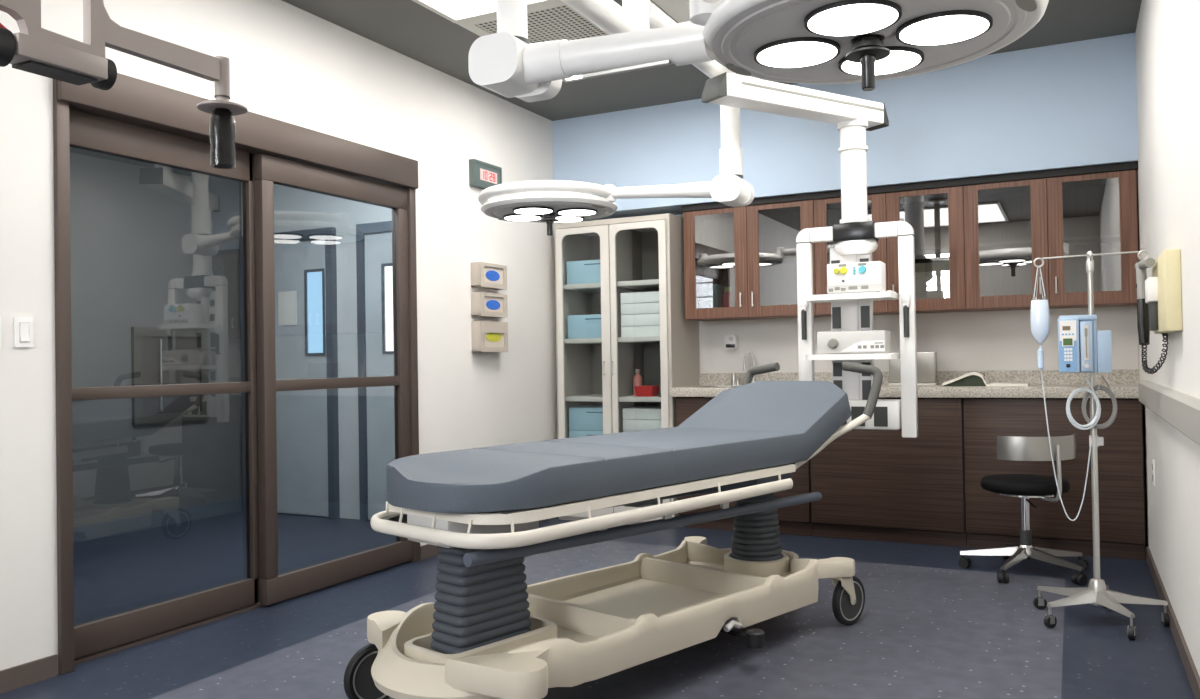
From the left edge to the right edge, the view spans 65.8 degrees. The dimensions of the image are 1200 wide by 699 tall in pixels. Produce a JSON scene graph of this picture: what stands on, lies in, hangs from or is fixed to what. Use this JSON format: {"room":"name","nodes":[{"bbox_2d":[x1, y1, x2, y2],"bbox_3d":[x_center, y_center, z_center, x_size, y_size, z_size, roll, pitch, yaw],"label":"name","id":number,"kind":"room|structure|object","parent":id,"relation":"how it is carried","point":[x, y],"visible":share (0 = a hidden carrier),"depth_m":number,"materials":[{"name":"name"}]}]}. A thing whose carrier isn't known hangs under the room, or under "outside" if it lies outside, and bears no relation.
{"room":"operating room","nodes":[
{"label":"operating room","id":0,"kind":"room"},
{"bbox_2d":[70,147,241,526],"bbox_3d":[-4.305,-0.130,4.158,0.100,2.700,6.700,-1,-1,27],"label":"panel","id":1,"kind":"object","parent":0,"point":[153,245],"depth_m":6.38,"materials":[{"name":"clear glass"}]},
{"bbox_2d":[73,498,242,542],"bbox_3d":[-4.234,1.169,4.117,0.012,0.100,6.700,-1,-1,27],"label":"baseboard","id":2,"kind":"structure","parent":1,"relation":"attached to","point":[81,533],"depth_m":6.38,"materials":[{"name":"grey"}]},
{"bbox_2d":[131,327,208,424],"bbox_3d":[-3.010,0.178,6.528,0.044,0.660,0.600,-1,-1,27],"label":"upper cabinet","id":3,"kind":"object","parent":1,"relation":"attached to","point":[159,356],"visible":1,"depth_m":6.51,"materials":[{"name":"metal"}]},
{"bbox_2d":[0,0,570,670],"bbox_3d":[-1.952,-0.236,3.549,0.120,2.820,8.050,-1,-1,27],"label":"wall","id":4,"kind":"structure","parent":0,"point":[290,64],"depth_m":4.58,"materials":[{"name":"white paint"}]},
{"bbox_2d":[0,317,1,346],"bbox_3d":[-2.072,-0.061,3.160,0.013,0.105,0.064,-1,-1,27],"label":"light switch","id":5,"kind":"object","parent":4,"relation":"attached to","point":[0,317],"visible":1,"depth_m":3.19,"materials":[{"name":"white plastic"}]},
{"bbox_2d":[14,317,33,346],"bbox_3d":[-2.022,-0.060,3.258,0.013,0.105,0.064,-1,-1,27],"label":"light switch","id":6,"kind":"object","parent":4,"relation":"attached to","point":[23,326],"visible":1,"depth_m":3.25,"materials":[{"name":"white plastic"}]},
{"bbox_2d":[53,73,420,674],"bbox_3d":[-1.534,0.059,4.297,0.155,2.235,2.065,-1,-1,27],"label":"door","id":7,"kind":"structure","parent":4,"relation":"in","point":[134,119],"depth_m":4.23,"materials":[{"name":"brown metal"}]},
{"bbox_2d":[0,519,548,693],"bbox_3d":[-1.996,1.134,3.257,0.012,0.075,7.200,-1,-1,27],"label":"baseboard","id":8,"kind":"structure","parent":4,"relation":"attached to","point":[25,674],"depth_m":3.26,"materials":[{"name":"brown rubber"}]},
{"bbox_2d":[469,159,501,188],"bbox_3d":[-0.716,-1.089,5.837,0.039,0.162,0.316,-1,-1,27],"label":"digital clock","id":9,"kind":"object","parent":4,"relation":"attached to","point":[482,175],"visible":0.96,"depth_m":5.78,"materials":[{"name":"grey plastic"}]},
{"bbox_2d":[471,262,506,289],"bbox_3d":[-0.695,-0.459,5.812,0.077,0.150,0.294,-1,-1,27],"label":"dispenser","id":10,"kind":"object","parent":4,"relation":"attached to","point":[484,275],"visible":1,"depth_m":5.75,"materials":[{"name":"beige plastic"}]},
{"bbox_2d":[471,321,507,351],"bbox_3d":[-0.688,-0.079,5.808,0.077,0.190,0.294,-1,-1,27],"label":"dispenser","id":11,"kind":"object","parent":4,"relation":"attached to","point":[487,336],"visible":1,"depth_m":5.75,"materials":[{"name":"beige plastic"}]},
{"bbox_2d":[471,292,507,317],"bbox_3d":[-0.692,-0.276,5.810,0.077,0.145,0.294,-1,-1,27],"label":"dispenser","id":12,"kind":"object","parent":4,"relation":"attached to","point":[483,304],"visible":1,"depth_m":5.75,"materials":[{"name":"beige plastic"}]},
{"bbox_2d":[241,182,391,519],"bbox_3d":[-1.753,-0.141,6.674,2.365,2.700,0.100,-1,-1,27],"label":"wall","id":13,"kind":"structure","parent":0,"point":[295,209],"depth_m":6.66,"materials":[{"name":"paint"}]},
{"bbox_2d":[239,227,339,518],"bbox_3d":[-2.310,0.175,6.872,0.920,2.090,0.050,-1,-1,27],"label":"door","id":14,"kind":"structure","parent":13,"relation":"in","point":[307,422],"depth_m":6.78,"materials":[{"name":"grey"}]},
{"bbox_2d":[278,291,296,325],"bbox_3d":[-2.312,-0.305,6.866,0.180,0.250,0.003,-1,-1,27],"label":"notice","id":15,"kind":"object","parent":14,"relation":"attached to","point":[287,301],"visible":1,"depth_m":6.86,"materials":[{"name":"white paper"}]},
{"bbox_2d":[356,221,394,521],"bbox_3d":[-1.276,0.152,6.346,0.940,2.090,0.050,-1,-1,27],"label":"door","id":16,"kind":"structure","parent":13,"relation":"in","point":[375,345],"depth_m":6.49,"materials":[{"name":"grey"}]},
{"bbox_2d":[0,511,1194,698],"bbox_3d":[-1.673,1.198,3.401,7.085,0.060,8.050,-1,-1,27],"label":"floor","id":17,"kind":"structure","parent":0,"point":[929,626],"depth_m":3.72,"materials":[{"name":"plastic"}]},
{"bbox_2d":[343,362,882,698],"bbox_3d":[0.217,0.600,3.491,0.896,1.078,2.402,-2,-1,42],"label":"stretcher","id":18,"kind":"object","parent":17,"relation":"on","point":[488,633],"visible":1,"depth_m":3.00,"materials":[{"name":"grey fabric"}]},
{"bbox_2d":[367,536,854,698],"bbox_3d":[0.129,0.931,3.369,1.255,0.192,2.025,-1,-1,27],"label":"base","id":19,"kind":"object","parent":18,"relation":"on","point":[575,629],"depth_m":3.05,"materials":[{"name":"beige plastic"}]},
{"bbox_2d":[554,213,699,524],"bbox_3d":[0.189,0.145,6.481,0.868,2.060,0.559,-1,-1,27],"label":"tall cabinet","id":20,"kind":"object","parent":17,"relation":"on","point":[637,253],"visible":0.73,"depth_m":6.39,"materials":[{"name":"beige metal"}]},
{"bbox_2d":[564,283,600,292],"bbox_3d":[0.004,-0.440,6.607,0.394,0.032,0.455,-1,-1,27],"label":"shelf","id":21,"kind":"object","parent":20,"relation":"attached to","point":[586,287],"depth_m":6.47,"materials":[{"name":"silver metal"}]},
{"bbox_2d":[564,338,601,343],"bbox_3d":[0.011,-0.061,6.603,0.394,0.032,0.455,-1,-1,27],"label":"shelf","id":22,"kind":"object","parent":20,"relation":"attached to","point":[581,340],"depth_m":6.42,"materials":[{"name":"silver metal"}]},
{"bbox_2d":[567,259,600,284],"bbox_3d":[0.001,-0.538,6.599,0.353,0.165,0.363,-1,-1,27],"label":"storage bin","id":23,"kind":"object","parent":20,"relation":"on","point":[586,271],"visible":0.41,"depth_m":6.46,"materials":[{"name":"blue plastic"}]},
{"bbox_2d":[565,394,602,401],"bbox_3d":[0.017,0.343,6.598,0.394,0.032,0.455,-1,-1,27],"label":"shelf","id":24,"kind":"object","parent":20,"relation":"attached to","point":[568,397],"depth_m":6.45,"materials":[{"name":"silver metal"}]},
{"bbox_2d":[567,314,601,338],"bbox_3d":[0.007,-0.159,6.595,0.353,0.165,0.363,-1,-1,27],"label":"storage bin","id":25,"kind":"object","parent":20,"relation":"on","point":[579,326],"visible":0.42,"depth_m":6.45,"materials":[{"name":"blue plastic"}]},
{"bbox_2d":[569,430,602,437],"bbox_3d":[0.020,0.647,6.585,0.353,0.165,0.363,-1,-1,27],"label":"storage bin","id":26,"kind":"object","parent":20,"relation":"on","point":[572,433],"visible":0.14,"depth_m":6.46,"materials":[{"name":"blue plastic"}]},
{"bbox_2d":[569,405,602,430],"bbox_3d":[0.018,0.484,6.587,0.353,0.158,0.363,-1,-1,27],"label":"storage bin","id":27,"kind":"object","parent":26,"relation":"on","point":[587,418],"visible":0.52,"depth_m":6.45,"materials":[{"name":"blue plastic"}]},
{"bbox_2d":[633,369,641,395],"bbox_3d":[0.262,0.229,6.431,0.064,0.185,0.064,-1,-1,27],"label":"bottle","id":28,"kind":"object","parent":20,"relation":"on","point":[637,379],"visible":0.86,"depth_m":6.41,"materials":[{"name":"pink plastic"}]},
{"bbox_2d":[617,279,658,289],"bbox_3d":[0.380,-0.448,6.416,0.394,0.032,0.455,-1,-1,27],"label":"shelf","id":29,"kind":"object","parent":20,"relation":"attached to","point":[622,284],"depth_m":6.28,"materials":[{"name":"silver metal"}]},
{"bbox_2d":[618,336,659,342],"bbox_3d":[0.387,-0.069,6.411,0.394,0.032,0.455,-1,-1,27],"label":"shelf","id":30,"kind":"object","parent":20,"relation":"attached to","point":[651,339],"depth_m":6.24,"materials":[{"name":"silver metal"}]},
{"bbox_2d":[619,394,660,401],"bbox_3d":[0.393,0.335,6.406,0.394,0.032,0.455,-1,-1,27],"label":"shelf","id":31,"kind":"object","parent":20,"relation":"attached to","point":[622,397],"depth_m":6.24,"materials":[{"name":"silver metal"}]},
{"bbox_2d":[621,326,659,336],"bbox_3d":[0.381,-0.121,6.400,0.355,0.072,0.350,-1,-1,27],"label":"carton","id":32,"kind":"object","parent":20,"relation":"on","point":[635,331],"visible":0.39,"depth_m":6.26,"materials":[{"name":"white cardboard"}]},
{"bbox_2d":[621,314,659,326],"bbox_3d":[0.380,-0.199,6.401,0.355,0.077,0.350,-1,-1,27],"label":"carton","id":33,"kind":"object","parent":32,"relation":"on","point":[640,319],"visible":0.4,"depth_m":6.26,"materials":[{"name":"white cardboard"}]},
{"bbox_2d":[621,302,659,314],"bbox_3d":[0.379,-0.276,6.402,0.355,0.072,0.350,-1,-1,27],"label":"carton","id":34,"kind":"object","parent":33,"relation":"on","point":[638,308],"visible":0.39,"depth_m":6.26,"materials":[{"name":"white cardboard"}]},
{"bbox_2d":[621,291,658,303],"bbox_3d":[0.378,-0.351,6.403,0.355,0.072,0.350,-1,-1,27],"label":"carton","id":35,"kind":"object","parent":34,"relation":"on","point":[636,297],"visible":0.39,"depth_m":6.26,"materials":[{"name":"white cardboard"}]},
{"bbox_2d":[634,386,658,396],"bbox_3d":[0.320,0.284,6.345,0.140,0.070,0.140,-1,-1,27],"label":"basket","id":36,"kind":"object","parent":20,"relation":"on","point":[641,391],"visible":1,"depth_m":6.29,"materials":[{"name":"red plastic"}]},
{"bbox_3d":[0.394,0.680,6.390,0.355,0.082,0.350,-1,-1,27],"label":"carton","id":37,"kind":"object","parent":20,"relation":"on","visible":0},
{"bbox_3d":[0.393,0.595,6.391,0.355,0.082,0.350,-1,-1,27],"label":"carton","id":38,"kind":"object","parent":37,"relation":"on","visible":0},
{"bbox_2d":[623,419,661,430],"bbox_3d":[0.392,0.512,6.392,0.355,0.077,0.350,-1,-1,27],"label":"carton","id":39,"kind":"object","parent":38,"relation":"on","point":[628,424],"visible":0.36,"depth_m":6.26,"materials":[{"name":"white cardboard"}]},
{"bbox_2d":[622,406,660,419],"bbox_3d":[0.390,0.435,6.393,0.355,0.072,0.350,-1,-1,27],"label":"carton","id":40,"kind":"object","parent":39,"relation":"on","point":[641,412],"visible":0.51,"depth_m":6.26,"materials":[{"name":"white cardboard"}]},
{"bbox_2d":[676,397,812,535],"bbox_3d":[1.003,0.729,6.091,0.880,0.857,0.510,-1,-1,27],"label":"base cabinet","id":41,"kind":"object","parent":17,"relation":"on","point":[795,519],"visible":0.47,"depth_m":5.75,"materials":[{"name":"black wood"}]},
{"bbox_2d":[670,369,1138,397],"bbox_3d":[1.775,0.211,5.689,2.680,0.143,0.550,-1,-1,27],"label":"countertop","id":42,"kind":"structure","parent":41,"relation":"on","point":[1123,383],"depth_m":5.42,"materials":[{"name":"stone"}]},
{"bbox_2d":[697,385,741,397],"bbox_3d":[0.883,0.311,6.126,0.430,0.141,0.310,-1,-1,27],"label":"sink","id":43,"kind":"object","parent":42,"relation":"in","point":[709,385],"visible":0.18,"depth_m":6.27,"materials":[{"name":"silver metal"}]},
{"bbox_2d":[731,373,736,384],"bbox_3d":[0.914,0.204,6.324,0.044,0.085,0.044,-1,-1,27],"label":"soap pump","id":44,"kind":"object","parent":42,"relation":"on","point":[733,379],"visible":0.91,"depth_m":6.31,"materials":[{"name":"grey metal"}]},
{"bbox_2d":[735,351,771,384],"bbox_3d":[1.031,0.127,6.260,0.252,0.233,0.072,-1,-1,27],"label":"faucet","id":45,"kind":"object","parent":42,"relation":"on","point":[748,352],"visible":0.81,"depth_m":6.27,"materials":[{"name":"grey metal"}]},
{"bbox_2d":[889,352,937,385],"bbox_3d":[1.943,0.120,5.752,0.275,0.205,0.115,-1,-1,27],"label":"case","id":46,"kind":"object","parent":42,"relation":"on","point":[926,361],"visible":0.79,"depth_m":5.68,"materials":[{"name":"grey metal"}]},
{"bbox_2d":[942,371,1029,385],"bbox_3d":[2.280,0.172,5.482,0.460,0.084,0.240,-1,-1,27],"label":"magazine","id":47,"kind":"object","parent":42,"relation":"on","point":[976,378],"visible":1,"depth_m":5.42,"materials":[{"name":"white paper"}]},
{"bbox_2d":[810,398,966,546],"bbox_3d":[1.788,0.711,5.691,0.882,0.857,0.510,-1,-1,27],"label":"base cabinet","id":48,"kind":"object","parent":17,"relation":"on","point":[875,485],"visible":0.72,"depth_m":5.44,"materials":[{"name":"black wood"}]},
{"bbox_2d":[958,434,1088,585],"bbox_3d":[2.128,0.772,4.694,0.599,0.700,0.631,-1,-1,27],"label":"stool","id":49,"kind":"object","parent":17,"relation":"on","point":[1024,486],"visible":0.97,"depth_m":4.52,"materials":[{"name":"black plastic"}]},
{"bbox_2d":[963,398,1145,559],"bbox_3d":[2.575,0.694,5.290,0.885,0.857,0.510,-1,-1,27],"label":"base cabinet","id":50,"kind":"object","parent":17,"relation":"on","point":[992,520],"visible":0.8,"depth_m":5.04,"materials":[{"name":"black wood"}]},
{"bbox_2d":[1033,250,1169,639],"bbox_3d":[2.034,0.355,3.812,0.498,1.516,0.510,-1,-1,27],"label":"stand","id":51,"kind":"object","parent":17,"relation":"on","point":[1097,593],"depth_m":3.78,"materials":[{"name":"grey metal"}]},
{"bbox_2d":[1030,267,1090,520],"bbox_3d":[1.915,0.179,3.861,0.220,1.059,0.046,-1,-1,27],"label":"bag","id":52,"kind":"object","parent":51,"relation":"hanging from","point":[1039,316],"visible":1,"depth_m":3.88,"materials":[{"name":"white plastic"}]},
{"bbox_2d":[1058,315,1111,372],"bbox_3d":[1.965,-0.022,3.764,0.190,0.232,0.120,-1,-1,27],"label":"pump","id":53,"kind":"object","parent":51,"relation":"attached to","point":[1082,348],"visible":1,"depth_m":3.72,"materials":[{"name":"blue plastic"}]},
{"bbox_2d":[282,0,1141,120],"bbox_3d":[-0.296,-1.713,2.711,3.890,0.060,8.050,-1,-1,27],"label":"ceiling","id":54,"kind":"structure","parent":0,"point":[408,28],"depth_m":5.00,"materials":[{"name":"grey paint"}]},
{"bbox_2d":[0,0,247,168],"bbox_3d":[-0.752,-1.004,1.438,0.180,1.374,0.475,-1,-1,27],"label":"ceiling-mounted equipment arm","id":55,"kind":"object","parent":54,"relation":"attached to","point":[34,49],"visible":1,"depth_m":1.40,"materials":[{"name":"grey painted metal"},{"name":"black gloss plastic"}]},
{"bbox_2d":[412,0,558,22],"bbox_3d":[-0.661,-1.652,3.705,0.955,0.025,1.590,-1,-1,27],"label":"recessed light","id":56,"kind":"object","parent":54,"relation":"in","point":[455,11],"visible":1,"depth_m":4.44,"materials":[{"name":"white plastic"}]},
{"bbox_2d":[422,0,538,18],"bbox_3d":[-0.661,-1.654,3.705,0.895,0.014,1.530,-1,-1,27],"label":"diffuser","id":57,"kind":"object","parent":56,"relation":"attached to","point":[449,9],"depth_m":4.44,"materials":[{"name":"white plastic"}]},
{"bbox_2d":[456,0,609,43],"bbox_3d":[-0.295,-1.647,4.758,0.650,0.022,0.610,-1,-1,27],"label":"ceiling vent","id":58,"kind":"object","parent":54,"relation":"in","point":[551,21],"visible":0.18,"depth_m":4.69,"materials":[{"name":"grey metal"}]},
{"bbox_2d":[562,64,670,81],"bbox_3d":[0.106,-1.647,5.194,0.970,0.025,0.520,-1,-1,27],"label":"recessed light","id":59,"kind":"object","parent":54,"relation":"in","point":[574,78],"visible":0.06,"depth_m":5.59,"materials":[{"name":"grey"}]},
{"bbox_2d":[622,0,649,29],"bbox_3d":[0.138,-1.399,3.594,0.320,0.560,0.320,-1,-1,27],"label":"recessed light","id":60,"kind":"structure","parent":54,"relation":"attached to","point":[639,9],"depth_m":3.55,"materials":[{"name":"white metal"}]},
{"bbox_2d":[478,0,753,235],"bbox_3d":[-0.098,-0.989,4.488,1.424,0.756,1.278,-1,-1,27],"label":"lamp","id":61,"kind":"object","parent":60,"relation":"attached to","point":[561,201],"visible":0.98,"depth_m":4.57,"materials":[{"name":"white metal"}]},
{"bbox_2d":[468,0,1048,101],"bbox_3d":[0.432,-0.982,2.691,1.679,0.616,0.974,-2,-1,40],"label":"lamp","id":62,"kind":"object","parent":60,"relation":"attached to","point":[867,42],"visible":1,"depth_m":2.51,"materials":[{"name":"white metal"}]},
{"bbox_2d":[652,0,689,22],"bbox_3d":[0.655,-1.670,4.235,0.870,0.020,1.730,-1,-1,27],"label":"ceiling access panel","id":63,"kind":"object","parent":54,"relation":"attached to","point":[679,10],"visible":0.17,"depth_m":4.50,"materials":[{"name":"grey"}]},
{"bbox_2d":[701,72,917,437],"bbox_3d":[0.977,-0.621,4.554,1.126,2.120,0.490,-1,-1,-18],"label":"boom","id":64,"kind":"object","parent":54,"relation":"attached to","point":[856,237],"visible":0.89,"depth_m":4.62,"materials":[{"name":"white metal"}]},
{"bbox_2d":[804,291,898,302],"bbox_3d":[1.247,-0.259,4.607,0.426,0.028,0.220,-1,-1,27],"label":"shelf","id":65,"kind":"object","parent":64,"relation":"attached to","point":[865,297],"depth_m":4.54,"materials":[{"name":"white metal"}]},
{"bbox_2d":[805,353,899,359],"bbox_3d":[1.252,0.036,4.603,0.426,0.028,0.220,-1,-1,27],"label":"shelf","id":66,"kind":"object","parent":64,"relation":"attached to","point":[810,356],"depth_m":4.51,"materials":[{"name":"white metal"}]},
{"bbox_2d":[817,330,890,353],"bbox_3d":[1.251,-0.036,4.577,0.330,0.109,0.189,-1,-1,27],"label":"medical device","id":67,"kind":"object","parent":64,"relation":"on","point":[869,341],"visible":1,"depth_m":4.51,"materials":[{"name":"grey plastic"}]},
{"bbox_2d":[827,261,885,293],"bbox_3d":[1.260,-0.348,4.564,0.260,0.150,0.145,-1,-1,27],"label":"console","id":68,"kind":"object","parent":64,"relation":"on","point":[856,277],"visible":0.95,"depth_m":4.51,"materials":[{"name":"white plastic"}]},
{"bbox_2d":[552,33,1137,221],"bbox_3d":[1.366,-1.326,5.990,3.620,0.688,0.395,-1,-1,27],"label":"wall","id":69,"kind":"structure","parent":0,"point":[1072,104],"depth_m":5.51,"materials":[{"name":"blue paint"}]},
{"bbox_2d":[676,214,1138,372],"bbox_3d":[1.507,-0.260,6.220,3.620,2.820,0.150,-1,-1,27],"label":"wall","id":70,"kind":"structure","parent":0,"point":[980,340],"depth_m":5.78,"materials":[{"name":"white paint"}]},
{"bbox_2d":[724,335,738,348],"bbox_3d":[0.907,-0.052,6.399,0.080,0.098,0.073,-1,-1,27],"label":"soap dispenser","id":71,"kind":"object","parent":70,"relation":"attached to","point":[730,341],"visible":1,"depth_m":6.37,"materials":[{"name":"white plastic"}]},
{"bbox_2d":[683,200,825,320],"bbox_3d":[1.028,-0.571,6.167,0.880,0.727,0.371,-1,-1,27],"label":"upper cabinet","id":72,"kind":"object","parent":70,"relation":"attached to","point":[749,250],"visible":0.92,"depth_m":6.21,"materials":[{"name":"brown wood"}]},
{"bbox_2d":[700,284,724,307],"bbox_3d":[0.766,-0.328,6.306,0.125,0.217,0.170,-1,-1,27],"label":"storage box","id":73,"kind":"object","parent":72,"relation":"in","point":[710,294],"visible":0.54,"depth_m":6.23,"materials":[{"name":"white plastic"}]},
{"bbox_2d":[722,287,734,306],"bbox_3d":[0.860,-0.320,6.219,0.084,0.195,0.084,-1,-1,27],"label":"bottle","id":74,"kind":"object","parent":72,"relation":"in","point":[728,300],"visible":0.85,"depth_m":6.19,"materials":[{"name":"red plastic"}]},
{"bbox_2d":[682,161,1137,211],"bbox_3d":[1.811,-0.972,5.779,2.650,0.040,0.365,-1,-1,27],"label":"trim","id":75,"kind":"structure","parent":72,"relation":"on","point":[1123,166],"depth_m":5.46,"materials":[{"name":"black wood"}]},
{"bbox_2d":[814,186,970,316],"bbox_3d":[1.812,-0.589,5.768,0.880,0.727,0.371,-1,-1,27],"label":"upper cabinet","id":76,"kind":"object","parent":70,"relation":"attached to","point":[936,215],"visible":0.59,"depth_m":5.65,"materials":[{"name":"brown wood"}]},
{"bbox_2d":[828,246,948,259],"bbox_3d":[1.823,-0.602,5.791,0.840,0.015,0.270,-1,-1,27],"label":"shelf","id":77,"kind":"object","parent":76,"relation":"attached to","point":[937,251],"depth_m":5.74,"materials":[{"name":"grey"}]},
{"bbox_2d":[915,293,926,298],"bbox_3d":[1.959,-0.292,5.709,0.120,0.090,0.210,-1,-1,27],"label":"carton","id":78,"kind":"object","parent":76,"relation":"in","point":[923,295],"visible":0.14,"depth_m":5.60,"materials":[{"name":"grey cardboard"}]},
{"bbox_2d":[915,278,926,293],"bbox_3d":[1.958,-0.384,5.710,0.120,0.090,0.210,-1,-1,27],"label":"carton","id":79,"kind":"object","parent":78,"relation":"on","point":[920,283],"visible":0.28,"depth_m":5.61,"materials":[{"name":"grey cardboard"}]},
{"bbox_2d":[915,263,926,278],"bbox_3d":[1.956,-0.476,5.711,0.120,0.090,0.210,-1,-1,27],"label":"carton","id":80,"kind":"object","parent":79,"relation":"on","point":[920,268],"visible":0.28,"depth_m":5.60,"materials":[{"name":"grey cardboard"}]},
{"bbox_2d":[927,292,949,298],"bbox_3d":[2.077,-0.295,5.649,0.135,0.090,0.210,-1,-1,27],"label":"carton","id":81,"kind":"object","parent":76,"relation":"in","point":[945,294],"visible":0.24,"depth_m":5.56,"materials":[{"name":"grey cardboard"}]},
{"bbox_2d":[927,277,949,292],"bbox_3d":[2.075,-0.387,5.650,0.135,0.090,0.210,-1,-1,27],"label":"carton","id":82,"kind":"object","parent":81,"relation":"on","point":[938,284],"visible":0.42,"depth_m":5.56,"materials":[{"name":"white cardboard"}]},
{"bbox_2d":[926,261,949,277],"bbox_3d":[2.074,-0.479,5.651,0.135,0.090,0.210,-1,-1,27],"label":"carton","id":83,"kind":"object","parent":82,"relation":"on","point":[934,269],"visible":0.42,"depth_m":5.56,"materials":[{"name":"grey cardboard"}]},
{"bbox_2d":[699,369,1138,384],"bbox_3d":[1.895,0.183,5.925,2.680,0.085,0.020,-1,-1,27],"label":"backsplash","id":84,"kind":"structure","parent":70,"relation":"attached to","point":[1126,376],"depth_m":5.62,"materials":[{"name":"stone"}]},
{"bbox_2d":[964,170,1137,311],"bbox_3d":[2.595,-0.606,5.368,0.880,0.727,0.371,-1,-1,27],"label":"upper cabinet","id":85,"kind":"object","parent":70,"relation":"attached to","point":[1009,225],"visible":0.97,"depth_m":5.39,"materials":[{"name":"brown wood"}]},
{"bbox_2d":[979,234,1119,250],"bbox_3d":[2.607,-0.620,5.391,0.840,0.015,0.270,-1,-1,27],"label":"shelf","id":86,"kind":"object","parent":85,"relation":"attached to","point":[1102,241],"depth_m":5.39,"materials":[{"name":"grey"}]},
{"bbox_2d":[1135,0,1199,676],"bbox_3d":[1.393,-0.310,1.845,0.150,2.820,8.050,-1,-1,27],"label":"wall","id":87,"kind":"structure","parent":0,"point":[1167,33],"depth_m":3.43,"materials":[{"name":"white paint"}]},
{"bbox_2d":[1152,459,1154,486],"bbox_3d":[2.638,0.588,4.423,0.008,0.125,0.076,-1,-1,27],"label":"wall outlet","id":88,"kind":"object","parent":87,"relation":"attached to","point":[1153,460],"visible":1,"depth_m":4.39,"materials":[{"name":"white plastic"}]},
{"bbox_2d":[1145,249,1182,333],"bbox_3d":[2.065,-0.202,3.415,0.082,0.280,0.540,-1,-1,27],"label":"wall phone","id":89,"kind":"object","parent":87,"relation":"attached to","point":[1163,290],"visible":0.96,"depth_m":3.18,"materials":[{"name":"beige plastic"}]},
{"bbox_2d":[1134,258,1167,373],"bbox_3d":[2.151,-0.133,3.607,0.106,0.454,0.422,-1,-1,27],"label":"handset","id":90,"kind":"object","parent":89,"relation":"hanging from","point":[1141,273],"visible":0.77,"depth_m":3.63,"materials":[{"name":"grey plastic"}]},
{"bbox_2d":[1138,380,1199,445],"bbox_3d":[1.200,0.203,1.655,0.042,0.116,6.840,-1,-1,27],"label":"handrail","id":91,"kind":"object","parent":87,"relation":"attached to","point":[1180,410],"visible":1,"depth_m":3.09,"materials":[{"name":"grey plastic"}]},
{"bbox_2d":[1146,547,1199,698],"bbox_3d":[1.232,1.063,1.647,0.012,0.075,7.260,-1,-1,27],"label":"baseboard","id":92,"kind":"structure","parent":87,"relation":"attached to","point":[1188,663],"depth_m":3.43,"materials":[{"name":"brown rubber"}]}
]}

